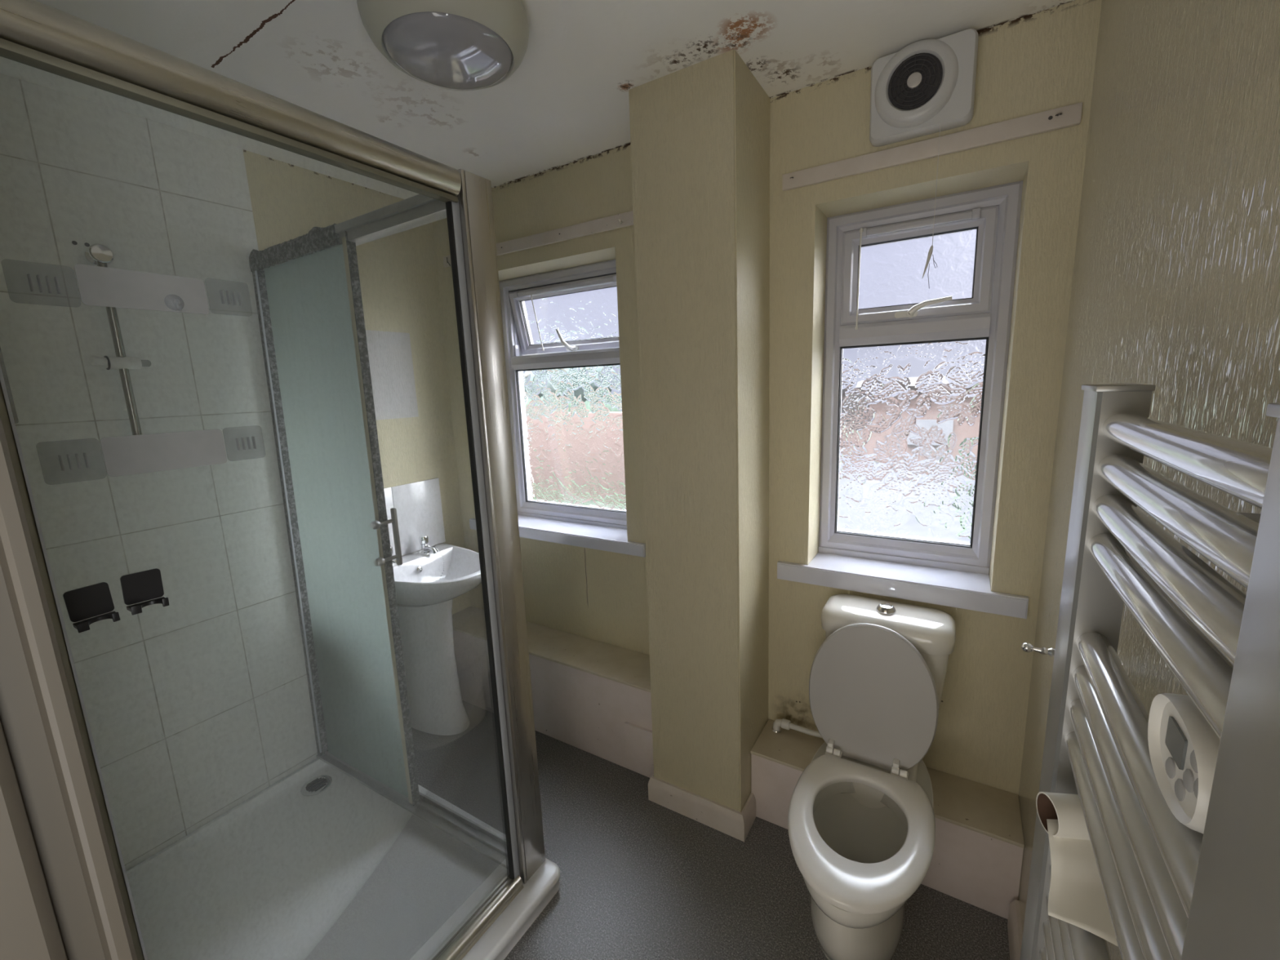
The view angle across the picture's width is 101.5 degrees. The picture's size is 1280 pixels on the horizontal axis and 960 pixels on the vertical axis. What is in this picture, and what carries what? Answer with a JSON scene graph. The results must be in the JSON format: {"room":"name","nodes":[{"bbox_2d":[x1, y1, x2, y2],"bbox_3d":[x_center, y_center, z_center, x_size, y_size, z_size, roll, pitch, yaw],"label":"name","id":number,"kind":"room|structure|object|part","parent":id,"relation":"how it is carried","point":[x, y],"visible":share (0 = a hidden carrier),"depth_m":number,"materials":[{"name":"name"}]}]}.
{"room":"bathroom","nodes":[
{"label":"bathroom","id":0,"kind":"room"},
{"bbox_2d":[243,149,471,614],"bbox_3d":[-1.435,0.042,1.912,0.100,2.350,1.789,4,12,31],"label":"wall","id":1,"kind":"structure","parent":0,"point":[398,277],"depth_m":2.32,"materials":[{"name":"beige paint"}]},
{"bbox_2d":[0,73,317,871],"bbox_3d":[-1.551,0.084,1.622,0.008,2.320,0.893,4,12,31],"label":"tiled wall","id":2,"kind":"structure","parent":1,"relation":"attached to","point":[197,704],"depth_m":1.65,"materials":[{"name":"tile"}]},
{"bbox_2d":[84,244,142,435],"bbox_3d":[-1.530,-0.356,1.532,0.070,0.625,0.134,2,11,24],"label":"shower rail","id":3,"kind":"object","parent":2,"relation":"attached to","point":[100,255],"visible":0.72,"depth_m":1.52,"materials":[{"name":"silver metal"}]},
{"bbox_2d":[383,477,445,555],"bbox_3d":[-1.106,0.191,2.366,0.008,0.323,0.500,4,12,31],"label":"tiles","id":4,"kind":"structure","parent":1,"relation":"attached to","point":[418,504],"depth_m":2.45,"materials":[{"name":"white tile"}]},
{"bbox_2d":[0,0,1075,199],"bbox_3d":[-0.333,-1.115,1.199,2.575,0.100,2.139,4,12,31],"label":"ceiling","id":5,"kind":"structure","parent":0,"point":[566,101],"depth_m":1.35,"materials":[{"name":"white paint"}]},
{"bbox_2d":[356,0,528,91],"bbox_3d":[-0.432,-0.993,1.185,0.362,0.128,0.362,4,12,31],"label":"ceiling lamp","id":6,"kind":"object","parent":5,"relation":"attached to","point":[453,45],"visible":1,"depth_m":1.12,"materials":[{"name":"plastic"}]},
{"bbox_2d":[382,11,512,91],"bbox_3d":[-0.431,-0.954,1.192,0.277,0.048,0.277,4,12,31],"label":"diffuser","id":7,"kind":"object","parent":6,"relation":"attached to","point":[453,51],"depth_m":1.14,"materials":[{"name":"glass"}]},
{"bbox_2d":[628,49,769,812],"bbox_3d":[0.228,0.007,1.764,0.339,2.350,0.292,4,12,31],"label":"wall","id":8,"kind":"structure","parent":0,"point":[700,132],"depth_m":1.60,"materials":[{"name":"beige paint"}]},
{"bbox_2d":[624,721,653,775],"bbox_3d":[0.014,1.043,2.020,0.162,0.187,0.014,4,12,31],"label":"trim","id":9,"kind":"structure","parent":8,"relation":"attached to","point":[638,740],"depth_m":2.02,"materials":[{"name":"paint"}]},
{"bbox_2d":[648,773,755,841],"bbox_3d":[0.266,1.121,1.951,0.369,0.090,0.300,4,12,31],"label":"baseboard","id":10,"kind":"structure","parent":8,"relation":"attached to","point":[735,824],"depth_m":1.81,"materials":[{"name":"paint"}]},
{"bbox_2d":[411,700,1009,959],"bbox_3d":[-0.739,1.446,0.838,2.575,0.080,3.739,4,12,31],"label":"floor","id":11,"kind":"structure","parent":0,"point":[641,878],"depth_m":1.58,"materials":[{"name":"grey plastic"}]},
{"bbox_2d":[126,758,559,959],"bbox_3d":[-0.986,1.257,1.528,1.196,0.064,0.937,4,12,31],"label":"shower tray","id":12,"kind":"object","parent":11,"relation":"on","point":[268,877],"visible":0.62,"depth_m":1.64,"materials":[{"name":"white ceramic"}]},
{"bbox_2d":[0,0,545,959],"bbox_3d":[-1.049,0.266,1.359,1.140,1.950,0.927,4,12,31],"label":"shower enclosure","id":13,"kind":"object","parent":12,"relation":"on","point":[468,846],"depth_m":1.39,"materials":[{"name":"clear glass"}]},
{"bbox_2d":[62,582,119,632],"bbox_3d":[-0.773,0.179,0.738,0.023,0.057,0.046,4,12,31],"label":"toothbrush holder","id":14,"kind":"object","parent":13,"relation":"attached to","point":[94,600],"visible":1,"depth_m":0.74,"materials":[{"name":"black plastic"}]},
{"bbox_3d":[-0.730,-0.280,0.775,0.002,0.054,0.145,4,12,31],"label":"adhesive strip","id":15,"kind":"part","parent":13,"relation":"part of","materials":[{"name":"white plastic"}]},
{"bbox_2d":[120,568,168,615],"bbox_3d":[-0.743,0.167,0.786,0.023,0.058,0.046,4,12,31],"label":"toothbrush holder","id":16,"kind":"object","parent":13,"relation":"attached to","point":[145,585],"visible":1,"depth_m":0.79,"materials":[{"name":"black plastic"}]},
{"bbox_3d":[-0.752,0.161,0.790,0.003,0.046,0.046,4,12,31],"label":"plate","id":17,"kind":"part","parent":16,"relation":"part of","materials":[{"name":"black plastic"}]},
{"bbox_3d":[-0.727,-0.044,0.807,0.002,0.057,0.146,4,12,31],"label":"adhesive strip","id":18,"kind":"part","parent":13,"relation":"part of","materials":[{"name":"white plastic"}]},
{"bbox_3d":[-0.646,-0.617,0.866,0.051,0.063,0.824,4,12,31],"label":"header rail","id":19,"kind":"part","parent":13,"relation":"part of","materials":[{"name":"metal"}]},
{"bbox_3d":[-1.058,0.200,1.830,0.517,1.858,0.044,4,12,31],"label":"sliding door","id":20,"kind":"part","parent":13,"relation":"part of","materials":[{"name":"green glass"}]},
{"bbox_3d":[-0.810,0.190,1.670,0.026,0.190,0.084,4,12,31],"label":"door handle","id":21,"kind":"part","parent":13,"relation":"part of","materials":[{"name":"metal"}]},
{"bbox_3d":[-0.603,0.320,1.063,0.006,1.876,0.760,4,12,31],"label":"pane","id":22,"kind":"part","parent":13,"relation":"part of","materials":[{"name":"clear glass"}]},
{"bbox_3d":[-0.561,1.246,1.228,0.046,0.032,0.765,4,12,31],"label":"rail","id":23,"kind":"part","parent":13,"relation":"part of","materials":[{"name":"metal"}]},
{"bbox_3d":[-0.367,0.231,1.423,0.036,1.946,0.092,4,12,31],"label":"corner post","id":24,"kind":"part","parent":13,"relation":"part of","materials":[{"name":"metal"}]},
{"bbox_2d":[390,534,481,735],"bbox_3d":[-0.868,0.707,2.325,0.515,0.855,0.476,4,12,31],"label":"washbasin","id":25,"kind":"object","parent":11,"relation":"on","point":[428,580],"visible":0.78,"depth_m":2.33,"materials":[{"name":"white ceramic"}]},
{"bbox_2d":[390,545,401,566],"bbox_3d":[-1.071,0.333,2.269,0.107,0.085,0.042,4,12,31],"label":"tap","id":26,"kind":"object","parent":25,"relation":"on","point":[394,564],"depth_m":2.27,"materials":[{"name":"silver metal"}]},
{"bbox_2d":[418,534,437,554],"bbox_3d":[-0.978,0.302,2.420,0.107,0.085,0.042,4,12,31],"label":"tap","id":27,"kind":"object","parent":25,"relation":"on","point":[424,540],"depth_m":2.42,"materials":[{"name":"silver metal"}]},
{"bbox_3d":[-0.878,0.453,2.280,0.515,0.172,0.476,4,12,31],"label":"bowl","id":28,"kind":"part","parent":25,"relation":"part of","materials":[{"name":"white ceramic"}]},
{"bbox_2d":[787,594,955,959],"bbox_3d":[0.610,0.828,1.416,0.369,0.832,0.752,4,12,31],"label":"toilet","id":29,"kind":"object","parent":11,"relation":"on","point":[861,822],"visible":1,"depth_m":1.44,"materials":[{"name":"ceramic"}]},
{"bbox_3d":[0.533,0.852,1.287,0.332,0.026,0.447,4,12,31],"label":"seat","id":30,"kind":"part","parent":29,"relation":"part of","materials":[{"name":"white plastic"}]},
{"bbox_3d":[0.599,0.953,1.407,0.312,0.210,0.668,4,12,31],"label":"bowl","id":31,"kind":"part","parent":29,"relation":"part of","materials":[{"name":"white ceramic"}]},
{"bbox_3d":[0.660,0.612,1.499,0.342,0.400,0.072,4,12,31],"label":"seat lid","id":32,"kind":"part","parent":29,"relation":"part of","materials":[{"name":"white plastic"}]},
{"bbox_3d":[0.746,0.426,1.585,0.363,0.076,0.190,4,12,31],"label":"cistern lid","id":33,"kind":"part","parent":29,"relation":"part of","materials":[{"name":"white ceramic"}]},
{"bbox_2d":[432,0,1102,795],"bbox_3d":[0.158,-0.057,2.134,2.575,2.350,0.275,4,12,31],"label":"wall","id":34,"kind":"structure","parent":0,"point":[1043,60],"depth_m":1.60,"materials":[{"name":"beige paint"}]},
{"bbox_2d":[442,210,633,266],"bbox_3d":[-0.398,-0.972,2.111,1.210,0.050,0.032,4,12,31],"label":"batten","id":35,"kind":"object","parent":34,"relation":"attached to","point":[626,219],"visible":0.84,"depth_m":2.05,"materials":[{"name":"paint"}]},
{"bbox_2d":[452,606,650,692],"bbox_3d":[-0.412,0.732,2.353,1.273,0.012,0.222,4,12,31],"label":"ledge","id":36,"kind":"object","parent":34,"relation":"attached to","point":[620,664],"depth_m":2.25,"materials":[{"name":"beige paint"}]},
{"bbox_2d":[453,630,652,777],"bbox_3d":[-0.403,0.922,2.390,1.273,0.375,0.214,4,12,31],"label":"panel","id":37,"kind":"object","parent":34,"relation":"attached to","point":[587,712],"depth_m":2.19,"materials":[{"name":"paint"}]},
{"bbox_2d":[469,515,645,557],"bbox_3d":[-0.376,0.240,2.441,1.027,0.052,0.177,4,12,31],"label":"windowsill","id":38,"kind":"structure","parent":34,"relation":"in","point":[608,539],"depth_m":2.33,"materials":[{"name":"white plastic"}]},
{"bbox_2d":[498,259,626,528],"bbox_3d":[-0.294,-0.365,2.442,0.780,1.156,0.136,4,12,31],"label":"window","id":39,"kind":"structure","parent":34,"relation":"in","point":[561,326],"depth_m":2.43,"materials":[{"name":"white plastic"}]},
{"bbox_3d":[-0.475,-0.734,2.407,0.017,0.274,0.067,-12,14,-44],"label":"vent rod","id":40,"kind":"part","parent":39,"relation":"part of","materials":[{"name":"white plastic"}]},
{"bbox_3d":[-0.304,-0.741,2.381,0.678,0.305,0.118,4,12,31],"label":"sash","id":41,"kind":"part","parent":39,"relation":"part of","materials":[{"name":"white plastic"}]},
{"bbox_3d":[-0.331,-0.636,2.379,0.071,0.102,0.078,4,12,31],"label":"handle","id":42,"kind":"part","parent":39,"relation":"part of","materials":[{"name":"white plastic"}]},
{"bbox_3d":[-0.303,-0.741,2.383,0.582,0.203,0.052,4,12,31],"label":"glass","id":43,"kind":"part","parent":39,"relation":"part of","materials":[{"name":"clear glass"}]},
{"bbox_3d":[-0.302,-0.193,2.450,0.676,0.656,0.008,4,12,31],"label":"glass","id":44,"kind":"part","parent":39,"relation":"part of","materials":[{"name":"clear glass"}]},
{"bbox_2d":[751,754,1023,919],"bbox_3d":[0.763,1.067,1.707,0.762,0.247,0.192,4,12,31],"label":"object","id":45,"kind":"structure","parent":34,"relation":"attached to","point":[980,870],"depth_m":1.50,"materials":[{"name":"paint"}]},
{"bbox_2d":[750,719,1024,848],"bbox_3d":[0.755,0.941,1.680,0.762,0.012,0.201,4,12,31],"label":"ledge","id":46,"kind":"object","parent":34,"relation":"attached to","point":[984,809],"depth_m":1.57,"materials":[{"name":"beige paint"}]},
{"bbox_2d":[771,718,822,737],"bbox_3d":[0.582,0.885,1.839,0.243,0.054,0.038,4,12,31],"label":"pipe","id":47,"kind":"object","parent":46,"relation":"on","point":[786,724],"visible":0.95,"depth_m":1.86,"materials":[{"name":"white plastic"}]},
{"bbox_2d":[777,552,1028,618],"bbox_3d":[0.823,0.323,1.711,0.706,0.060,0.177,4,12,31],"label":"windowsill","id":48,"kind":"structure","parent":34,"relation":"in","point":[966,590],"depth_m":1.64,"materials":[{"name":"white plastic"}]},
{"bbox_2d":[817,180,1022,574],"bbox_3d":[0.866,-0.283,1.696,0.521,1.146,0.102,4,12,31],"label":"window","id":49,"kind":"structure","parent":34,"relation":"in","point":[914,376],"depth_m":1.68,"materials":[{"name":"white plastic"}]},
{"bbox_3d":[0.702,-0.641,1.675,0.015,0.309,0.011,-9,13,-35],"label":"vent rod","id":50,"kind":"part","parent":49,"relation":"part of","materials":[{"name":"white plastic"}]},
{"bbox_3d":[0.875,-0.118,1.731,0.417,0.650,0.008,4,12,31],"label":"glass","id":51,"kind":"part","parent":49,"relation":"part of","materials":[{"name":"clear glass"}]},
{"bbox_3d":[0.858,-0.653,1.639,0.323,0.198,0.006,4,12,31],"label":"glass","id":52,"kind":"part","parent":49,"relation":"part of","materials":[{"name":"clear glass"}]},
{"bbox_2d":[859,208,980,238],"bbox_3d":[0.837,-0.773,1.580,0.321,0.026,0.018,4,12,31],"label":"vent","id":53,"kind":"object","parent":49,"relation":"attached to","point":[957,218],"depth_m":1.58,"materials":[{"name":"white plastic"}]},
{"bbox_3d":[0.856,-0.652,1.636,0.419,0.293,0.056,4,12,31],"label":"sash","id":54,"kind":"part","parent":49,"relation":"part of","materials":[{"name":"white plastic"}]},
{"bbox_3d":[0.866,-0.528,1.604,0.156,0.050,0.033,4,12,31],"label":"handle","id":55,"kind":"part","parent":49,"relation":"part of","materials":[{"name":"white plastic"}]},
{"bbox_2d":[869,28,978,288],"bbox_3d":[0.740,-0.826,1.401,0.244,0.610,0.083,4,12,31],"label":"fan","id":56,"kind":"object","parent":34,"relation":"attached to","point":[918,88],"depth_m":1.34,"materials":[{"name":"white plastic"}]},
{"bbox_2d":[888,53,942,109],"bbox_3d":[0.706,-1.025,1.344,0.124,0.124,0.010,4,12,31],"label":"grille","id":57,"kind":"object","parent":56,"relation":"attached to","point":[913,78],"depth_m":1.34,"materials":[{"name":"black plastic"}]},
{"bbox_3d":[0.780,-0.722,1.391,0.035,0.407,0.005,4,12,31],"label":"pull cord","id":58,"kind":"part","parent":56,"relation":"part of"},
{"bbox_2d":[782,102,1082,191],"bbox_3d":[0.737,-0.890,1.416,0.712,0.045,0.039,4,12,31],"label":"batten","id":59,"kind":"object","parent":34,"relation":"attached to","point":[1068,116],"visible":1,"depth_m":1.39,"materials":[{"name":"paint"}]},
{"bbox_2d":[1017,0,1279,959],"bbox_3d":[0.676,0.196,0.629,0.100,2.350,1.789,4,12,31],"label":"wall","id":60,"kind":"structure","parent":0,"point":[1175,284],"depth_m":0.66,"materials":[{"name":"beige paint"}]},
{"bbox_2d":[1007,899,1022,959],"bbox_3d":[0.650,1.308,0.836,0.020,0.090,1.430,4,12,31],"label":"baseboard","id":61,"kind":"structure","parent":60,"relation":"attached to","point":[1014,924],"depth_m":1.36,"materials":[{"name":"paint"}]},
{"bbox_2d":[1021,642,1054,657],"bbox_3d":[0.873,0.371,1.139,0.070,0.048,0.048,4,12,31],"label":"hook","id":62,"kind":"object","parent":60,"relation":"attached to","point":[1026,646],"visible":0.7,"depth_m":1.14,"materials":[{"name":"silver metal"}]},
{"bbox_3d":[0.876,0.371,1.137,0.040,0.020,0.020,4,12,31],"label":"arm","id":63,"kind":"part","parent":62,"relation":"part of","materials":[{"name":"silver metal"}]},
{"bbox_2d":[1019,383,1279,959],"bbox_3d":[0.407,0.469,0.419,0.106,1.068,0.494,4,12,31],"label":"towel radiator","id":64,"kind":"object","parent":60,"relation":"attached to","point":[1173,891],"visible":0.91,"depth_m":0.33,"materials":[{"name":"silver metal"}]},
{"bbox_2d":[1035,791,1118,946],"bbox_3d":[0.447,0.360,0.501,0.107,0.076,0.133,4,12,31],"label":"toilet roll","id":65,"kind":"object","parent":64,"relation":"on","point":[1077,898],"visible":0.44,"depth_m":0.50,"materials":[{"name":"paper"}]},
{"bbox_2d":[1147,693,1220,833],"bbox_3d":[0.356,0.167,0.288,0.094,0.062,0.092,4,12,31],"label":"thermostat control","id":66,"kind":"object","parent":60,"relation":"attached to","point":[1184,748],"visible":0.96,"depth_m":0.31,"materials":[{"name":"white plastic"}]},
{"bbox_3d":[-0.854,0.257,0.603,2.475,2.350,0.130,4,12,31],"label":"wall","id":67,"kind":"structure","parent":0,"visible":0},
{"bbox_2d":[0,416,137,959],"bbox_3d":[-0.197,0.447,0.236,0.875,2.060,0.138,4,12,31],"label":"door","id":68,"kind":"structure","parent":67,"relation":"in","point":[60,897],"depth_m":0.43,"materials":[{"name":"beige paint"}]}
]}

